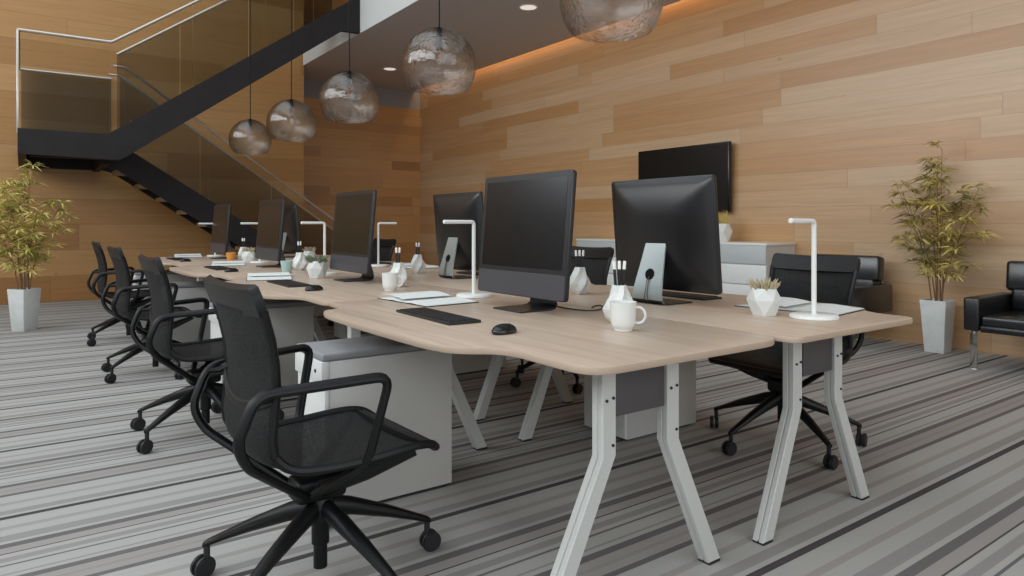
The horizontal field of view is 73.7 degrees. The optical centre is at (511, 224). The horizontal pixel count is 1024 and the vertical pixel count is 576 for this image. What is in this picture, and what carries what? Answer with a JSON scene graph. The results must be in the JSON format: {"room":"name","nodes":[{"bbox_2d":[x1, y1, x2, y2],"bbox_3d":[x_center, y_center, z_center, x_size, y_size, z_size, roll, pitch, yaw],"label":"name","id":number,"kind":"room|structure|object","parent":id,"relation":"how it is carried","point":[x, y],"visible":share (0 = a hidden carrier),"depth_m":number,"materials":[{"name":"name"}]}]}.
{"room":"open-plan office","nodes":[
{"label":"open-plan office","id":0,"kind":"room"},
{"bbox_2d":[0,0,303,304],"bbox_3d":[-7.439,-2.200,9.832,8.580,6.600,1.150,0,0,-36],"label":"wall","id":1,"kind":"structure","parent":0,"point":[115,214],"depth_m":10.37,"materials":[{"name":"brown wood"}]},
{"bbox_2d":[303,0,418,65],"bbox_3d":[1.175,-3.045,5.244,0.095,0.550,16.350,0,0,-36],"label":"trim","id":2,"kind":"structure","parent":1,"relation":"attached to","point":[372,12],"depth_m":9.67,"materials":[{"name":"white paint"}]},
{"bbox_2d":[304,0,419,262],"bbox_3d":[-3.186,-2.200,13.469,2.970,6.600,0.200,0,0,-36],"label":"wall","id":3,"kind":"structure","parent":0,"point":[349,147],"depth_m":13.51,"materials":[{"name":"brown wood"}]},
{"bbox_2d":[304,78,419,109],"bbox_3d":[-3.185,-2.595,13.467,2.970,0.390,0.205,0,0,-36],"label":"trim","id":4,"kind":"structure","parent":3,"relation":"attached to","point":[313,88],"depth_m":13.50,"materials":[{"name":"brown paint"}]},
{"bbox_2d":[304,0,680,90],"bbox_3d":[1.938,-2.820,6.376,2.635,0.100,17.300,0,0,-36],"label":"ceiling","id":5,"kind":"structure","parent":0,"point":[477,34],"depth_m":10.03,"materials":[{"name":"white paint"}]},
{"bbox_2d":[382,67,396,70],"bbox_3d":[-2.167,-2.766,12.108,0.264,0.008,0.264,0,0,-36],"label":"recessed light","id":6,"kind":"object","parent":5,"relation":"in","point":[384,68],"visible":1,"depth_m":12.07,"materials":[{"name":"beige"}]},
{"bbox_2d":[518,4,538,10],"bbox_3d":[0.208,-2.766,8.680,0.264,0.008,0.264,0,0,-36],"label":"recessed light","id":7,"kind":"object","parent":5,"relation":"in","point":[525,7],"visible":1,"depth_m":8.68,"materials":[{"name":"beige"}]},
{"bbox_2d":[520,5,536,9],"bbox_3d":[0.208,-2.768,8.680,0.210,0.003,0.210,0,0,-36],"label":"diffuser","id":8,"kind":"object","parent":7,"relation":"attached to","point":[522,7],"depth_m":8.68,"materials":[{"name":"beige plastic"}]},
{"bbox_2d":[0,298,1023,575],"bbox_3d":[-1.488,1.150,3.917,11.750,0.100,17.700,0,0,-36],"label":"floor","id":9,"kind":"structure","parent":0,"point":[942,459],"depth_m":2.94,"materials":[{"name":"carpet"}]},
{"bbox_2d":[7,288,40,331],"bbox_3d":[-5.086,0.882,7.120,0.210,0.436,0.210,0,0,12],"label":"pot","id":10,"kind":"object","parent":9,"relation":"on","point":[24,303],"depth_m":7.05,"materials":[{"name":"ceramic"}]},
{"bbox_2d":[0,159,82,331],"bbox_3d":[-5.077,0.200,7.135,0.957,1.800,0.980,0,0,-10],"label":"bamboo","id":11,"kind":"object","parent":9,"relation":"on","point":[24,303],"visible":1,"depth_m":7.06,"materials":[{"name":"plant"}]},
{"bbox_2d":[87,241,150,345],"bbox_3d":[-3.640,0.626,6.538,0.762,0.944,0.764,0,0,-37],"label":"office chair","id":12,"kind":"object","parent":9,"relation":"on","point":[103,271],"visible":0.62,"depth_m":6.34,"materials":[{"name":"black fabric"}]},
{"bbox_2d":[101,246,206,382],"bbox_3d":[-2.630,0.626,5.098,0.762,0.944,0.764,0,0,-39],"label":"office chair","id":13,"kind":"object","parent":9,"relation":"on","point":[120,304],"visible":0.54,"depth_m":4.88,"materials":[{"name":"black plastic"}]},
{"bbox_2d":[133,270,194,327],"bbox_3d":[-3.686,0.792,7.224,0.574,0.615,0.306,0,0,-36],"label":"base cabinet","id":14,"kind":"object","parent":9,"relation":"on","point":[172,276],"visible":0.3,"depth_m":7.13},
{"bbox_2d":[16,0,359,253],"bbox_3d":[-4.387,-1.621,9.763,4.361,5.443,2.420,0,0,-36],"label":"staircase","id":15,"kind":"structure","parent":9,"relation":"on","point":[113,152],"depth_m":9.08,"materials":[{"name":"metal"}]},
{"bbox_2d":[170,280,231,342],"bbox_3d":[-2.628,0.792,5.776,0.574,0.615,0.306,0,0,-36],"label":"base cabinet","id":16,"kind":"object","parent":9,"relation":"on","point":[187,332],"visible":0.09,"depth_m":5.60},
{"bbox_2d":[130,254,284,453],"bbox_3d":[-1.601,0.626,3.639,0.762,0.944,0.764,0,0,-38],"label":"office chair","id":17,"kind":"object","parent":9,"relation":"on","point":[162,314],"visible":0.69,"depth_m":3.49,"materials":[{"name":"black fabric"}]},
{"bbox_2d":[160,255,270,280],"bbox_3d":[-3.234,0.730,7.069,1.005,0.740,1.817,0,0,-36],"label":"desk","id":18,"kind":"object","parent":9,"relation":"on","point":[204,259],"visible":0.17,"depth_m":6.73,"materials":[{"name":"beige wood"}]},
{"bbox_2d":[166,257,183,260],"bbox_3d":[-3.480,0.353,7.104,0.138,0.014,0.460,0,0,-37],"label":"keyboard","id":19,"kind":"object","parent":18,"relation":"on","point":[173,258],"visible":0.85,"depth_m":7.05,"materials":[{"name":"black plastic"}]},
{"bbox_2d":[180,258,190,261],"bbox_3d":[-3.209,0.344,6.709,0.068,0.031,0.114,0,0,34],"label":"computer mouse","id":20,"kind":"object","parent":18,"relation":"on","point":[184,259],"visible":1,"depth_m":6.68,"materials":[{"name":"black plastic"}]},
{"bbox_2d":[174,254,201,257],"bbox_3d":[-3.678,0.346,7.749,0.284,0.028,0.450,0,0,-28],"label":"open notebook","id":21,"kind":"object","parent":18,"relation":"on","point":[175,255],"visible":0.95,"depth_m":7.74,"materials":[{"name":"paper"}]},
{"bbox_2d":[199,223,223,256],"bbox_3d":[-3.441,0.167,7.808,0.265,0.385,0.180,0,0,-36],"label":"desk lamp","id":22,"kind":"object","parent":18,"relation":"on","point":[214,255],"visible":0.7,"depth_m":7.76,"materials":[{"name":"white metal"}]},
{"bbox_2d":[210,204,232,258],"bbox_3d":[-3.124,0.071,7.350,0.207,0.577,0.620,0,0,-37],"label":"computer monitor","id":23,"kind":"object","parent":18,"relation":"on","point":[220,243],"visible":0.9,"depth_m":7.28,"materials":[{"name":"black plastic"}]},
{"bbox_2d":[226,252,235,260],"bbox_3d":[-2.751,0.315,6.679,0.093,0.090,0.093,0,0,-36],"label":"cup","id":24,"kind":"object","parent":18,"relation":"on","point":[230,256],"visible":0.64,"depth_m":6.65,"materials":[{"name":"orange ceramic"}]},
{"bbox_2d":[238,247,245,260],"bbox_3d":[-2.692,0.289,6.829,0.118,0.140,0.113,0,0,34],"label":"vase","id":25,"kind":"object","parent":18,"relation":"on","point":[240,252],"visible":0.58,"depth_m":6.79,"materials":[{"name":"white ceramic"}]},
{"bbox_2d":[242,247,254,262],"bbox_3d":[-2.527,0.284,6.554,0.139,0.151,0.130,0,0,31],"label":"planter","id":26,"kind":"object","parent":18,"relation":"on","point":[248,255],"visible":0.99,"depth_m":6.51,"materials":[{"name":"ceramic"}]},
{"bbox_2d":[169,262,342,279],"bbox_3d":[-2.173,0.730,5.590,1.005,0.740,1.817,0,0,-36],"label":"desk","id":27,"kind":"object","parent":9,"relation":"on","point":[187,270],"visible":0.33,"depth_m":5.40,"materials":[{"name":"beige wood"}]},
{"bbox_2d":[204,266,228,269],"bbox_3d":[-2.419,0.353,5.625,0.138,0.014,0.460,0,0,-36],"label":"keyboard","id":28,"kind":"object","parent":27,"relation":"on","point":[208,267],"visible":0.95,"depth_m":5.56,"materials":[{"name":"black plastic"}]},
{"bbox_2d":[211,261,245,265],"bbox_3d":[-2.567,0.346,6.183,0.284,0.028,0.450,0,0,-22],"label":"open notebook","id":29,"kind":"object","parent":27,"relation":"on","point":[214,263],"visible":0.98,"depth_m":6.16,"materials":[{"name":"paper"}]},
{"bbox_2d":[224,268,238,271],"bbox_3d":[-2.148,0.344,5.231,0.068,0.031,0.114,0,0,34],"label":"computer mouse","id":30,"kind":"object","parent":27,"relation":"on","point":[227,269],"visible":1,"depth_m":5.20,"materials":[{"name":"black plastic"}]},
{"bbox_2d":[241,222,269,262],"bbox_3d":[-2.435,0.167,6.475,0.265,0.385,0.180,0,0,-36],"label":"desk lamp","id":31,"kind":"object","parent":27,"relation":"on","point":[259,261],"visible":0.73,"depth_m":6.43,"materials":[{"name":"white metal"}]},
{"bbox_2d":[255,199,285,267],"bbox_3d":[-2.074,0.071,5.888,0.207,0.577,0.620,0,0,-37],"label":"computer monitor","id":32,"kind":"object","parent":27,"relation":"on","point":[271,218],"visible":0.97,"depth_m":5.83,"materials":[{"name":"black plastic"}]},
{"bbox_2d":[280,260,292,272],"bbox_3d":[-1.698,0.315,5.145,0.093,0.090,0.093,0,0,-36],"label":"cup","id":33,"kind":"object","parent":27,"relation":"on","point":[286,266],"visible":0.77,"depth_m":5.11,"materials":[{"name":"ceramic"}]},
{"bbox_2d":[292,252,305,269],"bbox_3d":[-1.704,0.289,5.451,0.113,0.140,0.118,0,0,-16],"label":"vase","id":34,"kind":"object","parent":27,"relation":"on","point":[299,261],"visible":0.97,"depth_m":5.42,"materials":[{"name":"white ceramic"}]},
{"bbox_2d":[208,299,313,400],"bbox_3d":[-1.583,0.792,4.320,0.574,0.615,0.306,0,0,-36],"label":"base cabinet","id":35,"kind":"object","parent":9,"relation":"on","point":[292,321],"visible":0.28,"depth_m":4.27,"materials":[{"name":"white metal"}]},
{"bbox_2d":[235,254,333,308],"bbox_3d":[-2.396,0.730,7.643,1.005,0.740,1.817,0,0,-36],"label":"desk","id":36,"kind":"object","parent":9,"relation":"on","point":[329,256],"visible":0.02,"depth_m":7.45,"materials":[{"name":"beige wood"}]},
{"bbox_2d":[282,205,301,257],"bbox_3d":[-2.494,0.071,7.602,0.207,0.577,0.620,0,0,-36],"label":"computer monitor","id":37,"kind":"object","parent":36,"relation":"on","point":[291,233],"visible":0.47,"depth_m":7.44,"materials":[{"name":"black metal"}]},
{"bbox_2d":[190,275,440,575],"bbox_3d":[-0.562,0.626,2.113,0.762,0.944,0.764,0,0,-38],"label":"office chair","id":38,"kind":"object","parent":9,"relation":"on","point":[325,453],"visible":1,"depth_m":2.01,"materials":[{"name":"black fabric"}]},
{"bbox_2d":[317,304,329,316],"bbox_3d":[-2.484,0.792,8.156,0.574,0.615,0.306,0,0,-36],"label":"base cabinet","id":39,"kind":"object","parent":9,"relation":"on","point":[320,308],"visible":0.02,"depth_m":8.13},
{"bbox_2d":[225,273,470,340],"bbox_3d":[-1.111,0.730,4.112,1.005,0.740,1.817,0,0,-36],"label":"desk","id":40,"kind":"object","parent":9,"relation":"on","point":[333,291],"visible":0.34,"depth_m":3.81,"materials":[{"name":"beige wood"}]},
{"bbox_2d":[246,272,292,280],"bbox_3d":[-1.647,0.346,4.628,0.284,0.028,0.450,0,0,-21],"label":"open notebook","id":41,"kind":"object","parent":40,"relation":"on","point":[275,275],"visible":0.98,"depth_m":4.60,"materials":[{"name":"paper"}]},
{"bbox_2d":[267,279,310,287],"bbox_3d":[-1.357,0.353,4.146,0.138,0.014,0.460,0,0,-35],"label":"keyboard","id":42,"kind":"object","parent":40,"relation":"on","point":[284,282],"visible":0.98,"depth_m":4.06,"materials":[{"name":"black plastic"}]},
{"bbox_2d":[305,285,322,290],"bbox_3d":[-1.087,0.344,3.752,0.068,0.031,0.114,0,0,34],"label":"computer mouse","id":43,"kind":"object","parent":40,"relation":"on","point":[310,287],"visible":1,"depth_m":3.72,"materials":[{"name":"black plastic"}]},
{"bbox_2d":[304,255,328,277],"bbox_3d":[-1.328,0.281,4.638,0.166,0.157,0.164,0,0,-6],"label":"planter","id":44,"kind":"object","parent":40,"relation":"on","point":[317,267],"visible":1,"depth_m":4.59,"materials":[{"name":"ceramic"}]},
{"bbox_2d":[301,221,336,274],"bbox_3d":[-1.406,0.167,4.973,0.265,0.385,0.180,0,0,-36],"label":"desk lamp","id":45,"kind":"object","parent":40,"relation":"on","point":[302,222],"visible":0.68,"depth_m":4.99,"materials":[{"name":"white metal"}]},
{"bbox_2d":[330,190,376,281],"bbox_3d":[-1.021,0.071,4.421,0.207,0.577,0.620,0,0,-36],"label":"computer monitor","id":46,"kind":"object","parent":40,"relation":"on","point":[354,213],"visible":1,"depth_m":4.37,"materials":[{"name":"black plastic"}]},
{"bbox_2d":[382,272,403,290],"bbox_3d":[-0.658,0.310,3.725,0.112,0.099,0.091,0,0,43],"label":"coffee mug","id":47,"kind":"object","parent":40,"relation":"on","point":[389,279],"visible":1,"depth_m":3.70,"materials":[{"name":"white ceramic"}]},
{"bbox_2d":[390,262,406,286],"bbox_3d":[-0.667,0.289,3.984,0.118,0.140,0.113,0,0,-26],"label":"vase","id":48,"kind":"object","parent":40,"relation":"on","point":[397,267],"visible":0.66,"depth_m":3.95,"materials":[{"name":"white ceramic"}]},
{"bbox_2d":[398,247,400,262],"bbox_3d":[-0.658,0.228,3.979,0.018,0.195,0.011,0,0,0],"label":"pencil","id":49,"kind":"object","parent":48,"relation":"in","point":[399,251],"visible":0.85,"depth_m":3.98,"materials":[{"name":"black wood"}]},
{"bbox_2d":[334,308,374,338],"bbox_3d":[-1.423,0.792,6.678,0.574,0.615,0.306,0,0,-36],"label":"base cabinet","id":50,"kind":"object","parent":9,"relation":"on","point":[340,330],"visible":0.06,"depth_m":6.53,"materials":[{"name":"grey metal"}]},
{"bbox_2d":[327,238,395,326],"bbox_3d":[-1.688,0.626,7.606,0.762,0.944,0.764,0,0,-40],"label":"office chair","id":51,"kind":"object","parent":9,"relation":"on","point":[386,246],"visible":0.12,"depth_m":7.75,"materials":[{"name":"black fabric"}]},
{"bbox_2d":[306,261,438,336],"bbox_3d":[-1.335,0.730,6.165,1.005,0.740,1.817,0,0,-36],"label":"desk","id":52,"kind":"object","parent":9,"relation":"on","point":[375,269],"visible":0.05,"depth_m":5.65,"materials":[{"name":"beige wood"}]},
{"bbox_2d":[303,246,316,261],"bbox_3d":[-1.985,0.284,6.696,0.139,0.151,0.130,0,0,-28],"label":"planter","id":53,"kind":"object","parent":52,"relation":"on","point":[309,251],"visible":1,"depth_m":6.66,"materials":[{"name":"ceramic"}]},
{"bbox_2d":[371,261,391,263],"bbox_3d":[-1.288,0.353,6.427,0.138,0.014,0.460,0,0,-36],"label":"keyboard","id":54,"kind":"object","parent":52,"relation":"on","point":[372,262],"visible":0.67,"depth_m":6.30,"materials":[{"name":"black plastic"}]},
{"bbox_2d":[371,222,396,266],"bbox_3d":[-1.135,0.167,5.993,0.265,0.385,0.180,0,0,-36],"label":"desk lamp","id":55,"kind":"object","parent":52,"relation":"on","point":[378,223],"visible":0.9,"depth_m":5.96,"materials":[{"name":"white metal"}]},
{"bbox_2d":[387,263,439,268],"bbox_3d":[-0.834,0.346,5.827,0.284,0.028,0.450,0,0,-40],"label":"open notebook","id":56,"kind":"object","parent":52,"relation":"on","point":[406,265],"visible":0.35,"depth_m":5.77,"materials":[{"name":"paper"}]},
{"bbox_2d":[295,335,451,501],"bbox_3d":[-0.570,0.792,2.840,0.574,0.615,0.306,0,0,-36],"label":"base cabinet","id":57,"kind":"object","parent":9,"relation":"on","point":[420,400],"visible":0.45,"depth_m":2.76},
{"bbox_2d":[352,269,593,421],"bbox_3d":[-0.274,0.730,4.686,1.005,0.740,1.817,0,0,-36],"label":"desk","id":58,"kind":"object","parent":9,"relation":"on","point":[429,277],"visible":0.18,"depth_m":4.17,"materials":[{"name":"beige wood"}]},
{"bbox_2d":[411,254,425,272],"bbox_3d":[-0.709,0.289,5.098,0.113,0.140,0.118,0,0,24],"label":"vase","id":59,"kind":"object","parent":58,"relation":"on","point":[418,265],"visible":1,"depth_m":5.06,"materials":[{"name":"white ceramic"}]},
{"bbox_2d":[433,191,483,278],"bbox_3d":[-0.371,0.071,4.645,0.207,0.577,0.620,0,0,-36],"label":"computer monitor","id":60,"kind":"object","parent":58,"relation":"on","point":[454,241],"visible":0.87,"depth_m":4.58,"materials":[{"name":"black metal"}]},
{"bbox_2d":[456,271,478,275],"bbox_3d":[-0.227,0.353,4.948,0.138,0.014,0.460,0,0,-36],"label":"keyboard","id":61,"kind":"object","parent":58,"relation":"on","point":[459,272],"visible":0.3,"depth_m":5.01,"materials":[{"name":"black plastic"}]},
{"bbox_2d":[452,354,505,374],"bbox_3d":[-0.362,0.792,5.199,0.574,0.615,0.306,0,0,-36],"label":"base cabinet","id":62,"kind":"object","parent":9,"relation":"on","point":[461,363],"visible":0.04,"depth_m":5.06,"materials":[{"name":"white metal"}]},
{"bbox_2d":[324,294,774,575],"bbox_3d":[-0.050,0.730,2.633,1.005,0.740,1.817,0,0,-36],"label":"desk","id":63,"kind":"object","parent":9,"relation":"on","point":[637,370],"visible":0.81,"depth_m":2.11,"materials":[{"name":"brown wood"}]},
{"bbox_2d":[377,291,478,306],"bbox_3d":[-0.405,0.346,3.248,0.284,0.028,0.450,0,0,-40],"label":"open notebook","id":64,"kind":"object","parent":63,"relation":"on","point":[423,298],"visible":1,"depth_m":3.20,"materials":[{"name":"paper"}]},
{"bbox_2d":[396,307,480,324],"bbox_3d":[-0.296,0.353,2.668,0.138,0.014,0.460,0,0,-34],"label":"keyboard","id":65,"kind":"object","parent":63,"relation":"on","point":[438,316],"visible":1,"depth_m":2.61,"materials":[{"name":"black plastic"}]},
{"bbox_2d":[443,220,491,297],"bbox_3d":[-0.227,0.167,3.407,0.265,0.385,0.180,0,0,-36],"label":"desk lamp","id":66,"kind":"object","parent":63,"relation":"on","point":[473,294],"visible":0.98,"depth_m":3.42,"materials":[{"name":"white metal"}]},
{"bbox_2d":[491,323,516,334],"bbox_3d":[-0.025,0.344,2.274,0.068,0.031,0.114,0,0,34],"label":"computer mouse","id":67,"kind":"object","parent":63,"relation":"on","point":[505,328],"visible":1,"depth_m":2.24,"materials":[{"name":"black plastic"}]},
{"bbox_2d":[478,169,576,312],"bbox_3d":[0.061,0.071,2.914,0.207,0.577,0.620,0,0,-36],"label":"computer monitor","id":68,"kind":"object","parent":63,"relation":"on","point":[528,223],"visible":1,"depth_m":2.86,"materials":[{"name":"black plastic"}]},
{"bbox_2d":[557,305,603,310],"bbox_3d":[0.304,0.356,2.928,0.204,0.006,0.176,0,0,-8],"label":"power cable","id":69,"kind":"object","parent":63,"relation":"on","point":[594,305],"visible":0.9,"depth_m":2.89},
{"bbox_2d":[602,284,632,321],"bbox_3d":[0.397,0.289,2.501,0.113,0.140,0.118,0,0,-36],"label":"vase","id":70,"kind":"object","parent":63,"relation":"on","point":[618,292],"visible":0.48,"depth_m":2.48,"materials":[{"name":"white ceramic"}]},
{"bbox_2d":[612,261,616,284],"bbox_3d":[0.379,0.228,2.497,0.024,0.194,0.011,0,0,0],"label":"pencil","id":71,"kind":"object","parent":70,"relation":"in","point":[613,262],"visible":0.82,"depth_m":2.49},
{"bbox_2d":[618,261,620,284],"bbox_3d":[0.392,0.228,2.497,0.012,0.195,0.011,0,0,-36],"label":"pencil","id":72,"kind":"object","parent":70,"relation":"in","point":[619,262],"visible":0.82,"depth_m":2.49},
{"bbox_2d":[622,261,625,284],"bbox_3d":[0.406,0.228,2.497,0.024,0.194,0.011,0,0,0],"label":"pencil","id":73,"kind":"object","parent":70,"relation":"in","point":[624,262],"visible":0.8,"depth_m":2.49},
{"bbox_2d":[610,300,646,331],"bbox_3d":[0.386,0.310,2.313,0.112,0.099,0.091,0,0,43],"label":"coffee mug","id":74,"kind":"object","parent":63,"relation":"on","point":[622,312],"visible":1,"depth_m":2.29,"materials":[{"name":"white ceramic"}]},
{"bbox_2d":[510,246,613,393],"bbox_3d":[0.317,0.626,4.815,0.762,0.944,0.764,0,0,-36],"label":"office chair","id":75,"kind":"object","parent":9,"relation":"on","point":[597,260],"visible":0.28,"depth_m":4.86,"materials":[{"name":"black fabric"}]},
{"bbox_2d":[584,360,695,440],"bbox_3d":[0.699,0.792,3.721,0.574,0.615,0.306,0,0,-36],"label":"base cabinet","id":76,"kind":"object","parent":9,"relation":"on","point":[643,423],"visible":0.19,"depth_m":3.67,"materials":[{"name":"white metal"}]},
{"bbox_2d":[576,238,795,295],"bbox_3d":[1.964,0.645,8.376,0.531,0.910,2.980,0,0,-36],"label":"drawer unit","id":77,"kind":"object","parent":9,"relation":"on","point":[741,261],"visible":0.16,"depth_m":7.28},
{"bbox_2d":[718,211,731,241],"bbox_3d":[2.379,0.009,7.764,0.255,0.361,0.220,0,0,34],"label":"planter","id":78,"kind":"object","parent":77,"relation":"on","point":[725,230],"visible":0.74,"depth_m":7.68,"materials":[{"name":"ceramic"}]},
{"bbox_2d":[488,285,912,545],"bbox_3d":[0.788,0.730,3.208,1.005,0.740,1.817,0,0,-36],"label":"desk","id":79,"kind":"object","parent":9,"relation":"on","point":[809,347],"visible":0.67,"depth_m":2.59,"materials":[{"name":"brown wood"}]},
{"bbox_2d":[570,267,590,293],"bbox_3d":[0.354,0.289,3.570,0.118,0.140,0.113,0,0,14],"label":"vase","id":80,"kind":"object","parent":79,"relation":"on","point":[580,283],"visible":0.98,"depth_m":3.53,"materials":[{"name":"white ceramic"}]},
{"bbox_2d":[575,250,577,266],"bbox_3d":[0.339,0.228,3.564,0.024,0.194,0.011,0,0,0],"label":"pencil","id":81,"kind":"object","parent":80,"relation":"in","point":[576,259],"visible":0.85,"depth_m":3.56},
{"bbox_2d":[578,250,580,266],"bbox_3d":[0.353,0.228,3.564,0.012,0.195,0.011,0,0,-36],"label":"pencil","id":82,"kind":"object","parent":80,"relation":"in","point":[579,251],"visible":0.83,"depth_m":3.56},
{"bbox_2d":[581,250,583,266],"bbox_3d":[0.366,0.228,3.564,0.024,0.194,0.011,0,0,0],"label":"pencil","id":83,"kind":"object","parent":80,"relation":"in","point":[582,262],"visible":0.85,"depth_m":3.56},
{"bbox_2d":[611,174,722,304],"bbox_3d":[0.690,0.071,3.166,0.207,0.577,0.620,0,0,-36],"label":"computer monitor","id":84,"kind":"object","parent":79,"relation":"on","point":[666,230],"visible":0.89,"depth_m":3.08,"materials":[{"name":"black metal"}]},
{"bbox_2d":[662,290,721,300],"bbox_3d":[0.835,0.353,3.470,0.138,0.014,0.460,0,0,-36],"label":"keyboard","id":85,"kind":"object","parent":79,"relation":"on","point":[664,293],"visible":0.7,"depth_m":3.35,"materials":[{"name":"black plastic"}]},
{"bbox_2d":[746,278,781,315],"bbox_3d":[1.010,0.284,2.729,0.139,0.151,0.130,0,0,-42],"label":"planter","id":86,"kind":"object","parent":79,"relation":"on","point":[763,299],"visible":1,"depth_m":2.69,"materials":[{"name":"ceramic"}]},
{"bbox_2d":[734,297,865,315],"bbox_3d":[1.242,0.346,2.960,0.284,0.028,0.450,0,0,-44],"label":"open notebook","id":87,"kind":"object","parent":79,"relation":"on","point":[787,303],"visible":0.6,"depth_m":2.90,"materials":[{"name":"paper"}]},
{"bbox_2d":[788,218,839,320],"bbox_3d":[1.135,0.167,2.615,0.265,0.385,0.180,0,0,-39],"label":"desk lamp","id":88,"kind":"object","parent":79,"relation":"on","point":[813,315],"visible":1,"depth_m":2.63,"materials":[{"name":"white metal"}]},
{"bbox_2d":[708,253,867,469],"bbox_3d":[1.337,0.626,3.445,0.762,0.944,0.764,0,0,-34],"label":"office chair","id":89,"kind":"object","parent":9,"relation":"on","point":[837,276],"visible":0.52,"depth_m":3.44,"materials":[{"name":"black fabric"}]},
{"bbox_2d":[817,254,892,339],"bbox_3d":[3.016,0.694,6.461,0.775,0.813,0.800,0,0,-36],"label":"leather armchair","id":90,"kind":"object","parent":9,"relation":"on","point":[870,293],"visible":0.24,"depth_m":6.31,"materials":[{"name":"black leather"}]},
{"bbox_2d":[817,254,883,281],"bbox_3d":[3.253,0.411,6.631,0.153,0.246,0.660,0,0,-36],"label":"cushion","id":91,"kind":"object","parent":90,"relation":"on","point":[871,267],"depth_m":6.39,"materials":[{"name":"leather"}]},
{"bbox_2d":[920,298,955,353],"bbox_3d":[3.697,0.875,5.928,0.210,0.450,0.210,0,0,-36],"label":"pot","id":92,"kind":"object","parent":9,"relation":"on","point":[937,314],"depth_m":5.87,"materials":[{"name":"ceramic"}]},
{"bbox_2d":[881,138,1007,353],"bbox_3d":[3.626,0.168,5.820,0.752,1.864,1.010,0,0,-36],"label":"bamboo","id":93,"kind":"object","parent":9,"relation":"on","point":[937,313],"visible":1,"depth_m":5.86,"materials":[{"name":"plant"}]},
{"bbox_2d":[964,261,1023,369],"bbox_3d":[3.987,0.694,5.108,0.775,0.813,0.800,0,0,-36],"label":"leather armchair","id":94,"kind":"object","parent":9,"relation":"on","point":[1002,313],"visible":1,"depth_m":5.19,"materials":[{"name":"black leather"}]},
{"bbox_2d":[981,310,1023,329],"bbox_3d":[3.932,0.723,5.069,0.600,0.085,0.580,0,0,-36],"label":"seat cushion","id":95,"kind":"object","parent":94,"relation":"on","point":[990,319],"depth_m":5.07,"materials":[{"name":"leather"}]},
{"bbox_2d":[1006,261,1023,290],"bbox_3d":[4.224,0.411,5.278,0.153,0.246,0.660,0,0,-36],"label":"cushion","id":96,"kind":"object","parent":94,"relation":"on","point":[1015,269],"depth_m":5.45,"materials":[{"name":"leather"}]},
{"bbox_2d":[420,0,1023,357],"bbox_3d":[3.145,-2.200,7.366,0.200,6.600,17.500,0,0,-36],"label":"wall","id":97,"kind":"structure","parent":0,"point":[820,104],"depth_m":7.36,"materials":[{"name":"brown wood"}]},
{"bbox_2d":[638,141,731,211],"bbox_3d":[2.135,-0.560,8.499,0.115,0.820,1.430,0,0,-36],"label":"television","id":98,"kind":"object","parent":97,"relation":"attached to","point":[711,158],"visible":0.6,"depth_m":8.26,"materials":[{"name":"black plastic"}]},
{"bbox_3d":[-1.488,-5.550,3.917,11.750,0.100,17.700,0,0,-36],"label":"ceiling","id":99,"kind":"structure","parent":0,"visible":0},
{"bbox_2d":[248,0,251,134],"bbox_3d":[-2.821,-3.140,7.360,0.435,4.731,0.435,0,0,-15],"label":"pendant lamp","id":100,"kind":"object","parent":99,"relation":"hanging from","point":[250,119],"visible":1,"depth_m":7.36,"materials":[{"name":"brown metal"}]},
{"bbox_2d":[248,119,251,130],"bbox_3d":[-2.821,-1.077,7.360,0.042,0.131,0.042,0,0,26],"label":"socket","id":101,"kind":"object","parent":100,"relation":"attached to","point":[250,120],"depth_m":7.34,"materials":[{"name":"metal"}]},
{"bbox_2d":[289,0,293,118],"bbox_3d":[-2.016,-3.146,6.239,0.435,4.731,0.435,0,0,30],"label":"pendant lamp","id":102,"kind":"object","parent":99,"relation":"hanging from","point":[291,104],"visible":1,"depth_m":6.24,"materials":[{"name":"brown"}]},
{"bbox_2d":[289,99,293,113],"bbox_3d":[-2.016,-1.083,6.239,0.042,0.131,0.042,0,0,11],"label":"socket","id":103,"kind":"object","parent":102,"relation":"attached to","point":[291,111],"depth_m":6.22,"materials":[{"name":"metal"}]},
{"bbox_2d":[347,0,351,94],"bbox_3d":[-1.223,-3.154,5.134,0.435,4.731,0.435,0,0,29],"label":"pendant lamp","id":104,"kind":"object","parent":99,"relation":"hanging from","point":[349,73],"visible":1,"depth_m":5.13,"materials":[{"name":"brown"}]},
{"bbox_2d":[347,71,351,88],"bbox_3d":[-1.223,-1.091,5.134,0.042,0.131,0.042,0,0,-5],"label":"socket","id":105,"kind":"object","parent":104,"relation":"attached to","point":[349,73],"depth_m":5.12,"materials":[{"name":"metal"}]},
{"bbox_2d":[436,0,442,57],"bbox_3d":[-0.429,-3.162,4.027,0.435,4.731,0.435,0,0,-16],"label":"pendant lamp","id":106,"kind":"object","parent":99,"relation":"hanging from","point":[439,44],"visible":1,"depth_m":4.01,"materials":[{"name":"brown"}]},
{"bbox_2d":[436,27,442,49],"bbox_3d":[-0.429,-1.099,4.027,0.042,0.131,0.042,0,0,-20],"label":"socket","id":107,"kind":"object","parent":106,"relation":"attached to","point":[439,44],"depth_m":4.01,"materials":[{"name":"metal"}]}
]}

